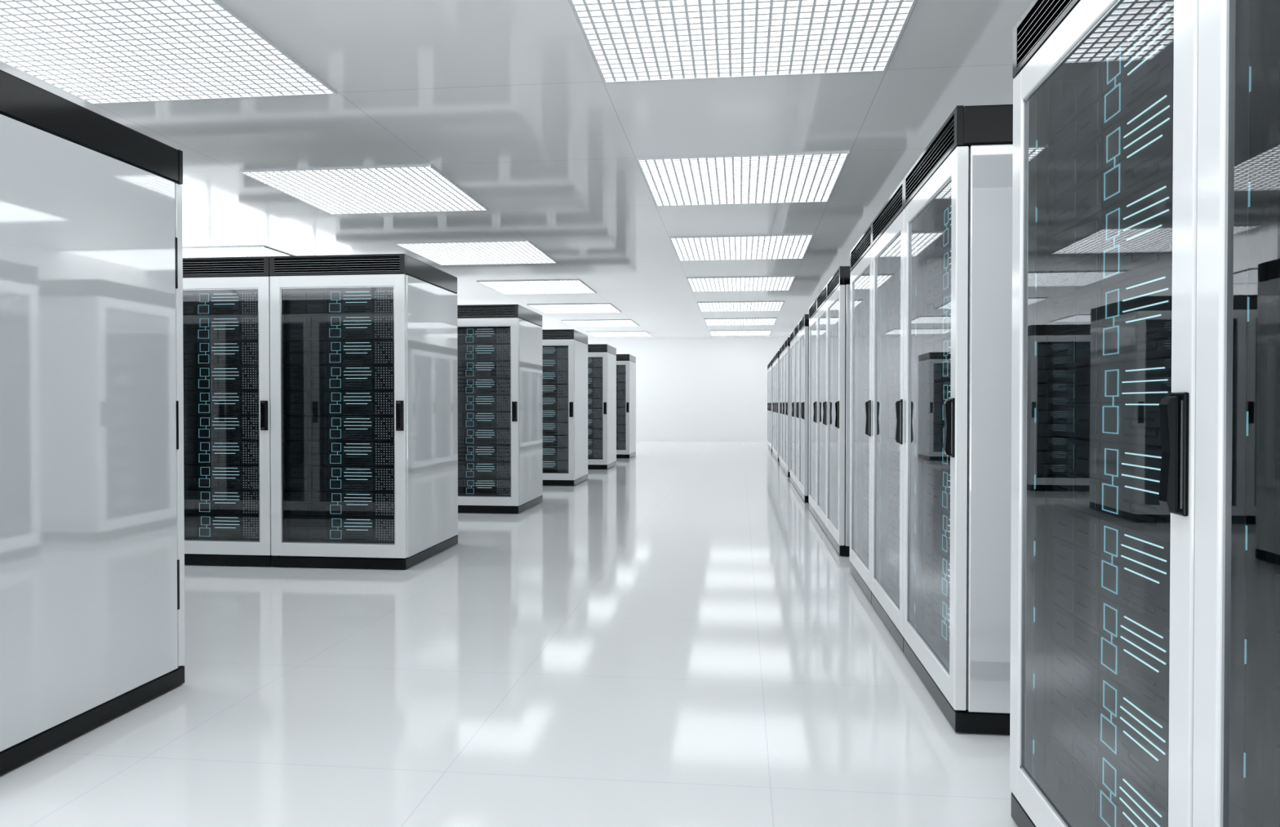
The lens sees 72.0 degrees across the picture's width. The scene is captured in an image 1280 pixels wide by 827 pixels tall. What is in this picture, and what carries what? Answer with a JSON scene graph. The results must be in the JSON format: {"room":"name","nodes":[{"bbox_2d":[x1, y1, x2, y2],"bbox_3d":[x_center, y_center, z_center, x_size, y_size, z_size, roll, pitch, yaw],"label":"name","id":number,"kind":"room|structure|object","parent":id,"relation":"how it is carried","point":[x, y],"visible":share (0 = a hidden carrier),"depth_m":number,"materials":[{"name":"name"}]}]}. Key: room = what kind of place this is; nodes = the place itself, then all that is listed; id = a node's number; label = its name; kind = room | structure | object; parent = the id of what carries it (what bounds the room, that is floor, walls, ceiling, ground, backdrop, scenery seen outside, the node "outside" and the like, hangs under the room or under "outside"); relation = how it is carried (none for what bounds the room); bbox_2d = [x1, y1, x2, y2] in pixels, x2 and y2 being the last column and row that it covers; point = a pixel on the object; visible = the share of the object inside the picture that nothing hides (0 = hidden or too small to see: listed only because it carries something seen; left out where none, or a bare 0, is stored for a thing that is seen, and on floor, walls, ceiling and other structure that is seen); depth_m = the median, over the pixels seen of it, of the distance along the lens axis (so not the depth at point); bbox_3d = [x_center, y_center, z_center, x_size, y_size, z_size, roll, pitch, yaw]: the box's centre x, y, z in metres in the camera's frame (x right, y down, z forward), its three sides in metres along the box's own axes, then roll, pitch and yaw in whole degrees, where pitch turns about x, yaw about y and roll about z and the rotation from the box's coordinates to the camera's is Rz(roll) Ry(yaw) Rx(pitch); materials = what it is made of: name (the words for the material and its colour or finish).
{"room":"server room","nodes":[
{"label":"server room","id":0,"kind":"room"},
{"bbox_2d":[0,441,1017,826],"bbox_3d":[-2.540,1.029,11.370,15.800,0.100,29.400,0,1,6],"label":"floor","id":1,"kind":"structure","parent":0,"point":[672,636],"depth_m":3.35,"materials":[{"name":"tile"}]},
{"bbox_2d":[0,69,185,775],"bbox_3d":[-2.325,0.025,2.995,0.946,2.100,1.128,0,1,6],"label":"rack","id":2,"kind":"object","parent":1,"relation":"on","point":[92,497],"visible":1,"depth_m":2.95,"materials":[{"name":"white"}]},
{"bbox_2d":[182,256,272,566],"bbox_3d":[-2.910,-0.015,6.535,0.946,2.100,1.128,0,1,6],"label":"rack","id":3,"kind":"object","parent":1,"relation":"on","point":[227,421],"visible":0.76,"depth_m":6.07,"materials":[{"name":"black"}]},
{"bbox_2d":[269,253,457,568],"bbox_3d":[-1.966,-0.014,6.428,0.946,2.100,1.128,0,1,6],"label":"rack","id":4,"kind":"object","parent":1,"relation":"on","point":[364,357],"visible":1,"depth_m":5.98,"materials":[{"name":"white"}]},
{"bbox_2d":[457,304,542,513],"bbox_3d":[-1.629,-0.048,9.409,0.946,2.100,1.128,0,1,6],"label":"rack","id":5,"kind":"object","parent":1,"relation":"on","point":[500,346],"visible":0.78,"depth_m":8.95,"materials":[{"name":"black"}]},
{"bbox_2d":[542,328,587,485],"bbox_3d":[-1.293,-0.083,12.380,0.946,2.100,1.128,0,1,6],"label":"rack","id":6,"kind":"object","parent":1,"relation":"on","point":[564,351],"visible":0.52,"depth_m":11.91,"materials":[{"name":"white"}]},
{"bbox_2d":[587,344,616,469],"bbox_3d":[-0.959,-0.117,15.340,0.946,2.100,1.128,0,1,6],"label":"rack","id":7,"kind":"object","parent":1,"relation":"on","point":[602,358],"visible":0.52,"depth_m":14.86,"materials":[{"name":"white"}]},
{"bbox_2d":[616,354,635,457],"bbox_3d":[-0.622,-0.151,18.321,0.946,2.100,1.128,0,1,6],"label":"rack","id":8,"kind":"object","parent":1,"relation":"on","point":[625,363],"visible":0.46,"depth_m":17.84,"materials":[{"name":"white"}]},
{"bbox_2d":[767,364,768,447],"bbox_3d":[3.790,-0.198,22.381,1.128,2.100,0.946,0,1,6],"label":"rack","id":9,"kind":"object","parent":1,"relation":"on","point":[768,364],"visible":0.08,"depth_m":22.63,"materials":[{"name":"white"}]},
{"bbox_2d":[768,362,769,448],"bbox_3d":[3.683,-0.187,21.437,1.128,2.100,0.946,0,1,6],"label":"rack","id":10,"kind":"object","parent":1,"relation":"on","point":[769,362],"visible":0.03,"depth_m":21.68,"materials":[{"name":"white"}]},
{"bbox_2d":[769,360,772,451],"bbox_3d":[3.577,-0.176,20.493,1.128,2.100,0.946,0,1,6],"label":"rack","id":11,"kind":"object","parent":1,"relation":"on","point":[771,362],"visible":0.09,"depth_m":20.53,"materials":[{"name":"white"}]},
{"bbox_2d":[772,356,773,454],"bbox_3d":[3.403,-0.158,18.953,1.128,2.100,0.946,0,1,6],"label":"rack","id":12,"kind":"object","parent":1,"relation":"on","point":[773,357],"visible":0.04,"depth_m":19.09,"materials":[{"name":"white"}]},
{"bbox_2d":[773,355,776,457],"bbox_3d":[3.296,-0.147,18.009,1.128,2.100,0.946,0,1,6],"label":"rack","id":13,"kind":"object","parent":1,"relation":"on","point":[775,360],"visible":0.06,"depth_m":18.21,"materials":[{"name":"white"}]},
{"bbox_2d":[775,351,779,462],"bbox_3d":[3.189,-0.137,17.065,1.128,2.100,0.946,0,1,6],"label":"rack","id":14,"kind":"object","parent":1,"relation":"on","point":[777,354],"visible":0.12,"depth_m":16.99,"materials":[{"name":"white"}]},
{"bbox_2d":[778,346,782,466],"bbox_3d":[3.015,-0.119,15.525,1.128,2.100,0.946,0,1,6],"label":"rack","id":15,"kind":"object","parent":1,"relation":"on","point":[780,348],"visible":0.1,"depth_m":15.65,"materials":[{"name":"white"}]},
{"bbox_2d":[781,342,785,471],"bbox_3d":[2.908,-0.108,14.581,1.128,2.100,0.946,0,1,6],"label":"rack","id":16,"kind":"object","parent":1,"relation":"on","point":[783,344],"visible":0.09,"depth_m":14.77,"materials":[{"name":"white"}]},
{"bbox_2d":[784,337,790,476],"bbox_3d":[2.802,-0.097,13.637,1.128,2.100,0.946,0,1,6],"label":"rack","id":17,"kind":"object","parent":1,"relation":"on","point":[787,343],"visible":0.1,"depth_m":13.49,"materials":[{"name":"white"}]},
{"bbox_2d":[790,328,794,485],"bbox_3d":[2.628,-0.079,12.097,1.128,2.100,0.946,0,1,6],"label":"rack","id":18,"kind":"object","parent":1,"relation":"on","point":[792,334],"visible":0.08,"depth_m":12.24,"materials":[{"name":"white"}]},
{"bbox_2d":[794,322,799,493],"bbox_3d":[2.521,-0.069,11.153,1.128,2.100,0.946,0,1,6],"label":"rack","id":19,"kind":"object","parent":1,"relation":"on","point":[797,327],"visible":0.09,"depth_m":11.24,"materials":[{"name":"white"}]},
{"bbox_2d":[798,314,808,502],"bbox_3d":[2.414,-0.058,10.209,1.128,2.100,0.946,0,1,6],"label":"rack","id":20,"kind":"object","parent":1,"relation":"on","point":[803,449],"visible":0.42,"depth_m":9.82,"materials":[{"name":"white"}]},
{"bbox_2d":[808,297,817,520],"bbox_3d":[2.240,-0.040,8.669,1.128,2.100,0.946,0,1,6],"label":"rack","id":21,"kind":"object","parent":1,"relation":"on","point":[813,308],"visible":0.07,"depth_m":8.79,"materials":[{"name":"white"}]},
{"bbox_2d":[816,284,826,535],"bbox_3d":[2.133,-0.029,7.725,1.128,2.100,0.946,0,1,6],"label":"rack","id":22,"kind":"object","parent":1,"relation":"on","point":[821,387],"visible":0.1,"depth_m":7.85,"materials":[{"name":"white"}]},
{"bbox_2d":[826,266,850,555],"bbox_3d":[2.027,-0.018,6.781,1.128,2.100,0.946,0,1,6],"label":"rack","id":23,"kind":"object","parent":1,"relation":"on","point":[837,452],"visible":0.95,"depth_m":6.38,"materials":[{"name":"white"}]},
{"bbox_2d":[849,222,872,604],"bbox_3d":[1.853,0.000,5.241,1.128,2.100,0.946,0,1,6],"label":"rack","id":24,"kind":"object","parent":1,"relation":"on","point":[860,255],"visible":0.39,"depth_m":5.50,"materials":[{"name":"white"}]},
{"bbox_2d":[871,177,905,652],"bbox_3d":[1.746,0.011,4.297,1.128,2.100,0.946,0,1,6],"label":"rack","id":25,"kind":"object","parent":1,"relation":"on","point":[888,225],"visible":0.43,"depth_m":4.67,"materials":[{"name":"black"}]},
{"bbox_2d":[902,103,1013,734],"bbox_3d":[1.639,0.021,3.353,1.128,2.100,0.946,0,1,6],"label":"rack","id":26,"kind":"object","parent":1,"relation":"on","point":[957,194],"visible":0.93,"depth_m":2.95,"materials":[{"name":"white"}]},
{"bbox_2d":[1009,0,1198,826],"bbox_3d":[1.465,0.039,1.813,1.128,2.100,0.946,0,1,6],"label":"door","id":27,"kind":"structure","parent":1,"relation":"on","point":[1104,180],"depth_m":1.93,"materials":[{"name":"black"}]},
{"bbox_2d":[1192,0,1279,826],"bbox_3d":[1.358,0.050,0.869,1.128,2.100,0.946,0,1,6],"label":"rack","id":28,"kind":"object","parent":1,"relation":"on","point":[1236,771],"visible":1,"depth_m":1.33,"materials":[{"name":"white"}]},
{"bbox_2d":[0,0,1033,338],"bbox_3d":[-2.540,-2.071,11.334,15.800,0.100,29.400,0,1,6],"label":"ceiling","id":29,"kind":"structure","parent":0,"point":[509,100],"depth_m":6.27,"materials":[{"name":"paint"}]},
{"bbox_2d":[0,0,337,104],"bbox_3d":[-2.731,-1.938,4.644,1.610,0.012,1.610,0,1,6],"label":"ceiling light panel","id":30,"kind":"object","parent":29,"relation":"in","point":[94,51],"depth_m":4.74,"materials":[{"name":"white plastic"}]},
{"bbox_2d":[182,245,291,257],"bbox_3d":[-5.230,-2.016,11.468,1.610,0.012,1.610,0,1,6],"label":"ceiling light panel","id":31,"kind":"object","parent":29,"relation":"in","point":[248,251],"depth_m":10.99,"materials":[{"name":"white plastic"}]},
{"bbox_2d":[239,164,488,214],"bbox_3d":[-2.365,-1.975,7.873,1.610,0.012,1.610,0,1,6],"label":"ceiling light panel","id":32,"kind":"object","parent":29,"relation":"in","point":[413,188],"depth_m":7.75,"materials":[{"name":"white plastic"}]},
{"bbox_2d":[395,240,557,265],"bbox_3d":[-2.000,-2.012,11.103,1.610,0.012,1.610,0,1,6],"label":"ceiling light panel","id":33,"kind":"object","parent":29,"relation":"in","point":[517,251],"depth_m":11.02,"materials":[{"name":"white plastic"}]},
{"bbox_2d":[476,279,596,294],"bbox_3d":[-1.635,-2.049,14.332,1.610,0.012,1.610,0,1,6],"label":"ceiling light panel","id":34,"kind":"object","parent":29,"relation":"in","point":[565,286],"depth_m":14.26,"materials":[{"name":"white plastic"}]},
{"bbox_2d":[527,303,622,313],"bbox_3d":[-1.270,-2.086,17.561,1.610,0.012,1.610,0,1,6],"label":"ceiling light panel","id":35,"kind":"object","parent":29,"relation":"in","point":[555,308],"depth_m":17.50,"materials":[{"name":"white plastic"}]},
{"bbox_2d":[560,319,639,326],"bbox_3d":[-0.905,-2.124,20.790,1.610,0.012,1.610,0,1,6],"label":"ceiling light panel","id":36,"kind":"object","parent":29,"relation":"in","point":[629,322],"depth_m":20.69,"materials":[{"name":"white plastic"}]},
{"bbox_2d":[586,331,652,337],"bbox_3d":[-0.540,-2.161,24.020,1.610,0.012,1.610,0,1,6],"label":"ceiling light panel","id":37,"kind":"object","parent":29,"relation":"in","point":[597,334],"depth_m":24.04,"materials":[{"name":"white plastic"}]},
{"bbox_2d":[709,329,771,335],"bbox_3d":[2.689,-2.157,23.654,1.610,0.012,1.610,0,1,6],"label":"ceiling light panel","id":38,"kind":"object","parent":29,"relation":"in","point":[763,332],"depth_m":23.53,"materials":[{"name":"white plastic"}]},
{"bbox_2d":[686,275,795,292],"bbox_3d":[1.594,-2.045,13.967,1.610,0.012,1.610,0,1,6],"label":"ceiling light panel","id":39,"kind":"object","parent":29,"relation":"in","point":[769,282],"depth_m":13.89,"materials":[{"name":"white plastic"}]},
{"bbox_2d":[697,301,784,311],"bbox_3d":[1.959,-2.082,17.196,1.610,0.012,1.610,0,1,6],"label":"ceiling light panel","id":40,"kind":"object","parent":29,"relation":"in","point":[746,305],"depth_m":17.15,"materials":[{"name":"white plastic"}]},
{"bbox_2d":[704,318,777,325],"bbox_3d":[2.324,-2.119,20.425,1.610,0.012,1.610,0,1,6],"label":"ceiling light panel","id":41,"kind":"object","parent":29,"relation":"in","point":[709,322],"depth_m":20.42,"materials":[{"name":"white plastic"}]},
{"bbox_2d":[669,234,813,261],"bbox_3d":[1.229,-2.008,10.738,1.610,0.012,1.610,0,1,6],"label":"ceiling light panel","id":42,"kind":"object","parent":29,"relation":"in","point":[787,246],"depth_m":10.65,"materials":[{"name":"white plastic"}]},
{"bbox_2d":[568,0,916,83],"bbox_3d":[0.499,-1.933,4.279,1.610,0.012,1.610,0,1,6],"label":"ceiling light panel","id":43,"kind":"object","parent":29,"relation":"in","point":[627,41],"depth_m":4.53,"materials":[{"name":"white plastic"}]},
{"bbox_2d":[636,151,849,206],"bbox_3d":[0.864,-1.971,7.508,1.610,0.012,1.610,0,1,6],"label":"ceiling light panel","id":44,"kind":"object","parent":29,"relation":"in","point":[802,177],"depth_m":7.38,"materials":[{"name":"white plastic"}]},
{"bbox_2d":[587,337,787,441],"bbox_3d":[-0.894,-0.689,25.908,15.800,3.000,0.100,0,1,6],"label":"wall","id":45,"kind":"structure","parent":0,"point":[688,389],"depth_m":25.56,"materials":[{"name":"white paint"}]}
]}

